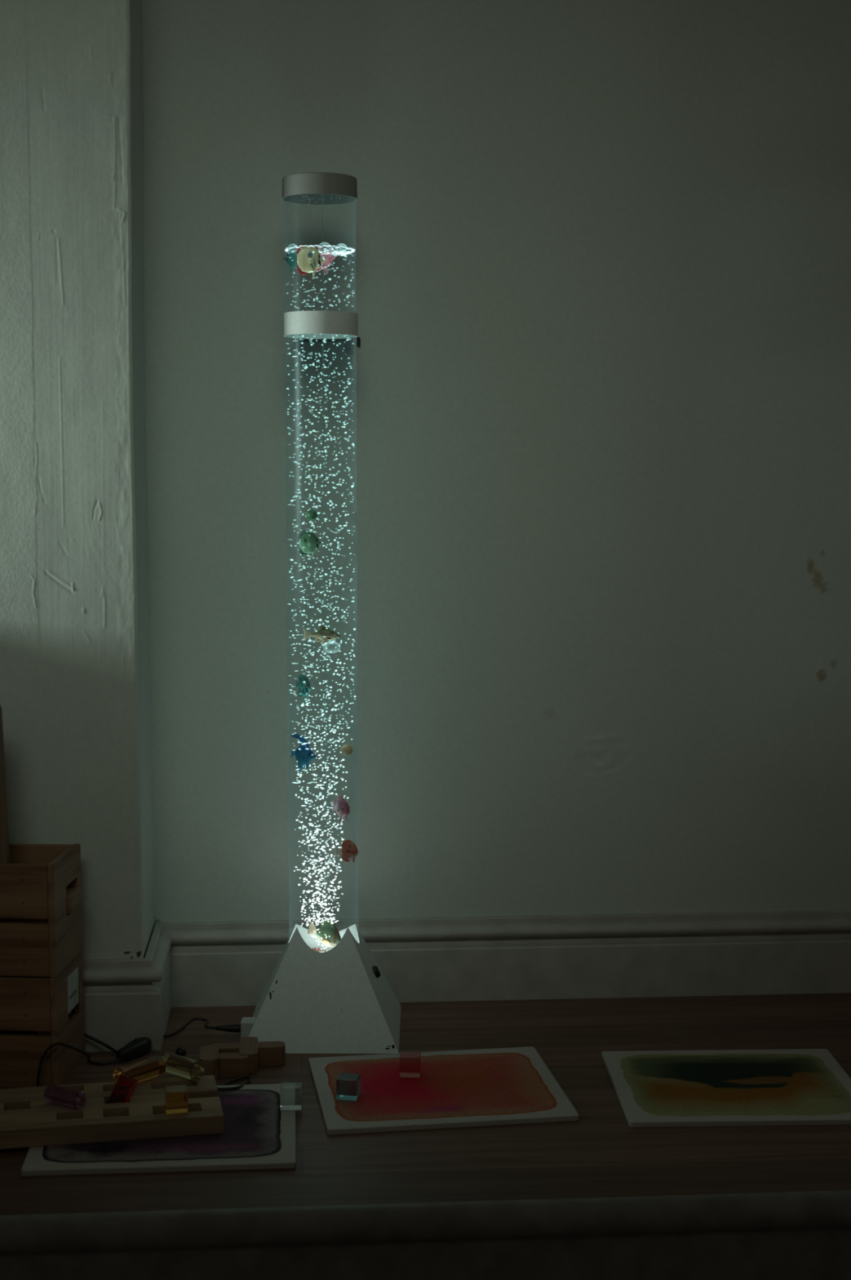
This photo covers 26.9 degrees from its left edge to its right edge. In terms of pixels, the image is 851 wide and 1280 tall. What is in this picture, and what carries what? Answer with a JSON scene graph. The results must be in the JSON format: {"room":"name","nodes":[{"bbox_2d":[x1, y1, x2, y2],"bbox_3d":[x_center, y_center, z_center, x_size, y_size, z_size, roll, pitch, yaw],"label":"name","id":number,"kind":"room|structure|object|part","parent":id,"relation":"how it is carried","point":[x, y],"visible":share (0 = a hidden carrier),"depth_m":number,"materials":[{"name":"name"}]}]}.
{"room":"sensory room","nodes":[
{"label":"sensory room","id":0,"kind":"room"},
{"bbox_2d":[0,0,154,959],"bbox_3d":[-0.762,-0.689,2.424,0.735,2.500,0.207,0,6,-4],"label":"wall","id":1,"kind":"structure","parent":0,"point":[75,654],"depth_m":2.39,"materials":[{"name":"paint"}]},
{"bbox_2d":[0,992,850,1215],"bbox_3d":[0.138,0.591,2.338,3.800,0.030,0.772,0,6,-4],"label":"tabletop","id":2,"kind":"structure","parent":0,"point":[598,1154],"depth_m":2.12,"materials":[{"name":"brown wood"}]},
{"bbox_2d":[0,951,84,1087],"bbox_3d":[-0.624,0.500,2.361,0.311,0.147,0.128,0,6,4],"label":"wooden crate","id":3,"kind":"object","parent":2,"relation":"on","point":[37,1013],"visible":0.88,"depth_m":2.29,"materials":[{"name":"brown wood"}]},
{"bbox_2d":[0,843,82,977],"bbox_3d":[-0.621,0.353,2.347,0.316,0.147,0.128,0,6,4],"label":"wooden crate","id":4,"kind":"object","parent":3,"relation":"on","point":[41,889],"visible":1,"depth_m":2.28,"materials":[{"name":"brown wood"}]},
{"bbox_2d":[0,704,13,922],"bbox_3d":[-0.576,0.245,2.301,0.082,0.347,0.021,0,6,4],"label":"wooden plank","id":5,"kind":"object","parent":4,"relation":"in","point":[4,837],"visible":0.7,"depth_m":2.29,"materials":[{"name":"brown wood"}]},
{"bbox_3d":[-0.492,0.361,2.294,0.018,0.132,0.018,0,6,4],"label":"corner post","id":6,"kind":"part","parent":4,"relation":"part of","materials":[{"name":"brown wood"}]},
{"bbox_3d":[-0.486,0.353,2.383,0.018,0.132,0.018,0,6,4],"label":"corner post","id":7,"kind":"part","parent":4,"relation":"part of","materials":[{"name":"brown wood"}]},
{"bbox_3d":[-0.474,0.353,2.337,0.008,0.147,0.128,0,6,4],"label":"panel","id":8,"kind":"part","parent":4,"relation":"part of","materials":[{"name":"brown wood"}]},
{"bbox_3d":[-0.492,0.508,2.308,0.018,0.132,0.018,0,6,4],"label":"corner post","id":9,"kind":"part","parent":3,"relation":"part of","materials":[{"name":"brown wood"}]},
{"bbox_3d":[-0.474,0.501,2.351,0.008,0.147,0.128,0,6,4],"label":"panel","id":10,"kind":"part","parent":3,"relation":"part of","materials":[{"name":"brown wood"}]},
{"bbox_3d":[-0.486,0.500,2.397,0.018,0.132,0.018,0,6,4],"label":"corner post","id":11,"kind":"part","parent":3,"relation":"part of","materials":[{"name":"brown wood"}]},
{"bbox_2d":[35,1017,250,1090],"bbox_3d":[-0.372,0.537,2.399,0.275,0.068,0.290,0,6,-4],"label":"power cable","id":12,"kind":"object","parent":2,"relation":"on","point":[139,1046],"visible":0.8,"depth_m":2.41,"materials":[{"name":"black plastic"}]},
{"bbox_2d":[116,1036,151,1061],"bbox_3d":[-0.397,0.556,2.416,0.021,0.022,0.061,3,7,31],"label":"switch","id":13,"kind":"object","parent":12,"relation":"attached to","point":[139,1046],"depth_m":2.41,"materials":[{"name":"black plastic"}]},
{"bbox_2d":[175,1047,186,1056],"bbox_3d":[-0.334,0.562,2.427,0.014,0.011,0.014,0,6,-4],"label":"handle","id":14,"kind":"object","parent":2,"relation":"on","point":[180,1051],"visible":0.87,"depth_m":2.42,"materials":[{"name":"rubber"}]},
{"bbox_2d":[199,1036,285,1079],"bbox_3d":[-0.244,0.558,2.376,0.114,0.028,0.091,-1,6,-5],"label":"puzzle","id":15,"kind":"object","parent":2,"relation":"on","point":[242,1058],"visible":0.94,"depth_m":2.35,"materials":[{"name":"brown wood"}]},
{"bbox_2d":[21,1046,579,1176],"bbox_3d":[-0.153,0.584,2.216,0.667,0.007,0.360,-1,6,-9],"label":"tiles","id":16,"kind":"structure","parent":2,"relation":"on","point":[511,1086],"depth_m":2.20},
{"bbox_2d":[0,1075,223,1149],"bbox_3d":[-0.471,0.575,2.151,0.440,0.022,0.145,-1,6,-11],"label":"board","id":17,"kind":"object","parent":16,"relation":"on","point":[27,1119],"visible":0.84,"depth_m":2.12,"materials":[{"name":"brown wood"}]},
{"bbox_2d":[43,1084,85,1109],"bbox_3d":[-0.437,0.553,2.152,0.051,0.021,0.021,3,7,31],"label":"rod","id":18,"kind":"object","parent":17,"relation":"on","point":[55,1094],"visible":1,"depth_m":2.14,"materials":[{"name":"purple plastic"}]},
{"bbox_2d":[106,1074,137,1103],"bbox_3d":[-0.373,0.558,2.177,0.045,0.054,0.025,-4,7,-34],"label":"bar","id":19,"kind":"object","parent":17,"relation":"in","point":[125,1086],"visible":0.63,"depth_m":2.17,"materials":[{"name":"red plastic"}]},
{"bbox_2d":[112,1055,165,1084],"bbox_3d":[-0.360,0.543,2.237,0.025,0.025,0.065,5,8,42],"label":"rod","id":20,"kind":"object","parent":17,"relation":"on","point":[153,1067],"visible":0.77,"depth_m":2.23,"materials":[{"name":"plastic"}]},
{"bbox_2d":[164,1084,188,1114],"bbox_3d":[-0.300,0.552,2.136,0.026,0.026,0.026,-1,6,-12],"label":"cube","id":21,"kind":"object","parent":17,"relation":"on","point":[176,1097],"visible":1,"depth_m":2.12,"materials":[{"name":"plastic"}]},
{"bbox_2d":[161,1052,204,1080],"bbox_3d":[-0.309,0.541,2.255,0.057,0.025,0.025,4,7,38],"label":"rod","id":22,"kind":"object","parent":17,"relation":"on","point":[181,1066],"visible":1,"depth_m":2.24,"materials":[{"name":"plastic"}]},
{"bbox_3d":[-0.314,0.586,2.154,0.278,0.001,0.232,0,6,-4],"label":"liquid panel","id":23,"kind":"part","parent":16,"relation":"part of","materials":[{"name":"purple liquid"}]},
{"bbox_2d":[280,1082,302,1110],"bbox_3d":[-0.167,0.567,2.210,0.026,0.026,0.026,0,6,-1],"label":"cube","id":24,"kind":"object","parent":16,"relation":"on","point":[291,1093],"visible":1,"depth_m":2.20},
{"bbox_2d":[336,1072,360,1101],"bbox_3d":[-0.097,0.564,2.244,0.026,0.026,0.026,1,6,10],"label":"cube","id":25,"kind":"object","parent":16,"relation":"on","point":[348,1085],"visible":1,"depth_m":2.23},
{"bbox_2d":[400,1051,421,1077],"bbox_3d":[-0.020,0.556,2.327,0.026,0.026,0.026,0,6,3],"label":"cube","id":26,"kind":"object","parent":16,"relation":"on","point":[410,1061],"visible":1,"depth_m":2.31,"materials":[{"name":"plastic"}]},
{"bbox_3d":[0.015,0.573,2.290,0.279,0.001,0.233,-1,6,-9],"label":"liquid panel","id":27,"kind":"part","parent":16,"relation":"part of","materials":[{"name":"red liquid"}]},
{"bbox_2d":[240,172,400,1053],"bbox_3d":[-0.147,-0.038,2.495,0.221,1.192,0.237,0,6,0],"label":"lamp","id":28,"kind":"object","parent":2,"relation":"on","point":[337,1000],"visible":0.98,"depth_m":2.46,"materials":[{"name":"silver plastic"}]},
{"bbox_2d":[283,244,300,273],"bbox_3d":[-0.181,-0.524,2.444,0.035,0.039,0.012,3,6,27],"label":"fish","id":29,"kind":"object","parent":28,"relation":"in","point":[291,258],"visible":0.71,"depth_m":2.44},
{"bbox_2d":[288,244,297,252],"bbox_3d":[-0.179,-0.531,2.408,0.014,0.010,0.014,0,6,-4],"label":"bubble","id":30,"kind":"object","parent":28,"relation":"in","point":[291,244],"visible":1,"depth_m":2.40,"materials":[{"name":"clear liquid"}]},
{"bbox_2d":[290,733,315,771],"bbox_3d":[-0.171,0.158,2.479,0.036,0.053,0.011,2,6,17],"label":"fish","id":31,"kind":"object","parent":28,"relation":"in","point":[304,754],"visible":1,"depth_m":2.48},
{"bbox_2d":[296,674,311,700],"bbox_3d":[-0.170,0.066,2.474,0.011,0.036,0.037,-4,7,-36],"label":"fish","id":32,"kind":"object","parent":28,"relation":"in","point":[304,684],"visible":1,"depth_m":2.47},
{"bbox_2d":[297,531,322,557],"bbox_3d":[-0.159,-0.131,2.446,0.033,0.037,0.012,-2,6,-8],"label":"fish","id":33,"kind":"object","parent":28,"relation":"in","point":[309,542],"visible":1,"depth_m":2.44},
{"bbox_2d":[295,244,325,278],"bbox_3d":[-0.156,-0.513,2.411,0.041,0.046,0.014,-1,6,-8],"label":"fish","id":34,"kind":"object","parent":28,"relation":"in","point":[309,259],"visible":1,"depth_m":2.41},
{"bbox_2d":[306,508,317,520],"bbox_3d":[-0.156,-0.172,2.446,0.016,0.016,0.016,0,6,-4],"label":"ball","id":35,"kind":"object","parent":28,"relation":"in","point":[312,515],"visible":1,"depth_m":2.44,"materials":[{"name":"plastic"}]},
{"bbox_2d":[311,947,328,951],"bbox_3d":[-0.153,0.437,2.501,0.031,0.007,0.011,1,6,12],"label":"fish","id":36,"kind":"object","parent":28,"relation":"in","point":[317,949],"visible":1,"depth_m":2.50},
{"bbox_2d":[303,625,340,644],"bbox_3d":[-0.143,-0.008,2.461,0.052,0.026,0.008,-1,6,-8],"label":"fish","id":37,"kind":"object","parent":28,"relation":"in","point":[324,634],"visible":1,"depth_m":2.46},
{"bbox_2d":[307,919,341,946],"bbox_3d":[-0.142,0.416,2.528,0.052,0.041,0.016,2,6,24],"label":"fish","id":38,"kind":"object","parent":28,"relation":"in","point":[328,934],"visible":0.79,"depth_m":2.52},
{"bbox_2d":[318,242,331,252],"bbox_3d":[-0.136,-0.531,2.401,0.017,0.012,0.017,0,6,-4],"label":"bubble","id":39,"kind":"object","parent":28,"relation":"in","point":[322,242],"visible":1,"depth_m":2.40,"materials":[{"name":"clear liquid"}]},
{"bbox_2d":[315,244,336,274],"bbox_3d":[-0.140,-0.526,2.454,0.037,0.041,0.013,3,6,24],"label":"fish","id":40,"kind":"object","parent":28,"relation":"in","point":[328,256],"visible":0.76,"depth_m":2.45},
{"bbox_2d":[323,641,340,653],"bbox_3d":[-0.131,0.010,2.470,0.024,0.017,0.020,0,6,-4],"label":"bubble","id":41,"kind":"object","parent":28,"relation":"in","point":[327,642],"visible":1,"depth_m":2.47,"materials":[{"name":"clear liquid"}]},
{"bbox_2d":[332,794,350,822],"bbox_3d":[-0.120,0.235,2.494,0.017,0.038,0.040,-6,8,-37],"label":"fish","id":42,"kind":"object","parent":28,"relation":"in","point":[341,806],"visible":1,"depth_m":2.48},
{"bbox_2d":[335,243,346,252],"bbox_3d":[-0.114,-0.531,2.408,0.016,0.011,0.016,0,6,-4],"label":"bubble","id":43,"kind":"object","parent":28,"relation":"in","point":[340,243],"visible":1,"depth_m":2.40,"materials":[{"name":"clear liquid"}]},
{"bbox_2d":[334,840,358,862],"bbox_3d":[-0.111,0.297,2.499,0.034,0.032,0.009,0,6,-4],"label":"fish","id":44,"kind":"object","parent":28,"relation":"in","point":[349,851],"visible":1,"depth_m":2.50},
{"bbox_2d":[341,743,352,755],"bbox_3d":[-0.110,0.153,2.483,0.016,0.017,0.016,0,6,-4],"label":"ball","id":45,"kind":"object","parent":28,"relation":"in","point":[346,749],"visible":1,"depth_m":2.48,"materials":[{"name":"plastic"}]},
{"bbox_3d":[-0.072,0.476,2.547,0.016,0.019,0.018,0,6,0],"label":"knob","id":46,"kind":"part","parent":28,"relation":"part of","materials":[{"name":"black plastic"}]},
{"bbox_2d":[601,1048,850,1127],"bbox_3d":[0.399,0.576,2.298,0.311,0.008,0.265,0,6,-2],"label":"tile","id":47,"kind":"structure","parent":2,"relation":"on","point":[775,1086],"depth_m":2.28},
{"bbox_2d":[0,1228,850,1279],"bbox_3d":[0.164,0.811,1.996,3.800,0.318,0.058,0,6,-4],"label":"wall","id":48,"kind":"structure","parent":0,"point":[805,1254],"depth_m":1.95,"materials":[{"name":"paint"}]},
{"bbox_2d":[0,1190,850,1254],"bbox_3d":[0.166,0.635,1.945,3.800,0.041,0.021,0,6,-4],"label":"table edge","id":49,"kind":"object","parent":48,"relation":"attached to","point":[197,1228],"depth_m":1.93,"materials":[{"name":"paint"}]},
{"bbox_2d":[141,0,850,926],"bbox_3d":[0.791,-0.708,2.627,2.438,2.500,0.002,0,6,-4],"label":"wall","id":50,"kind":"structure","parent":0,"point":[577,479],"depth_m":2.62,"materials":[{"name":"paint"}]},
{"bbox_2d":[82,910,850,1051],"bbox_3d":[0.394,0.488,2.604,3.050,0.124,0.220,0,6,-4],"label":"baseboard","id":51,"kind":"structure","parent":50,"relation":"attached to","point":[225,963],"depth_m":2.67,"materials":[{"name":"paint"}]}
]}

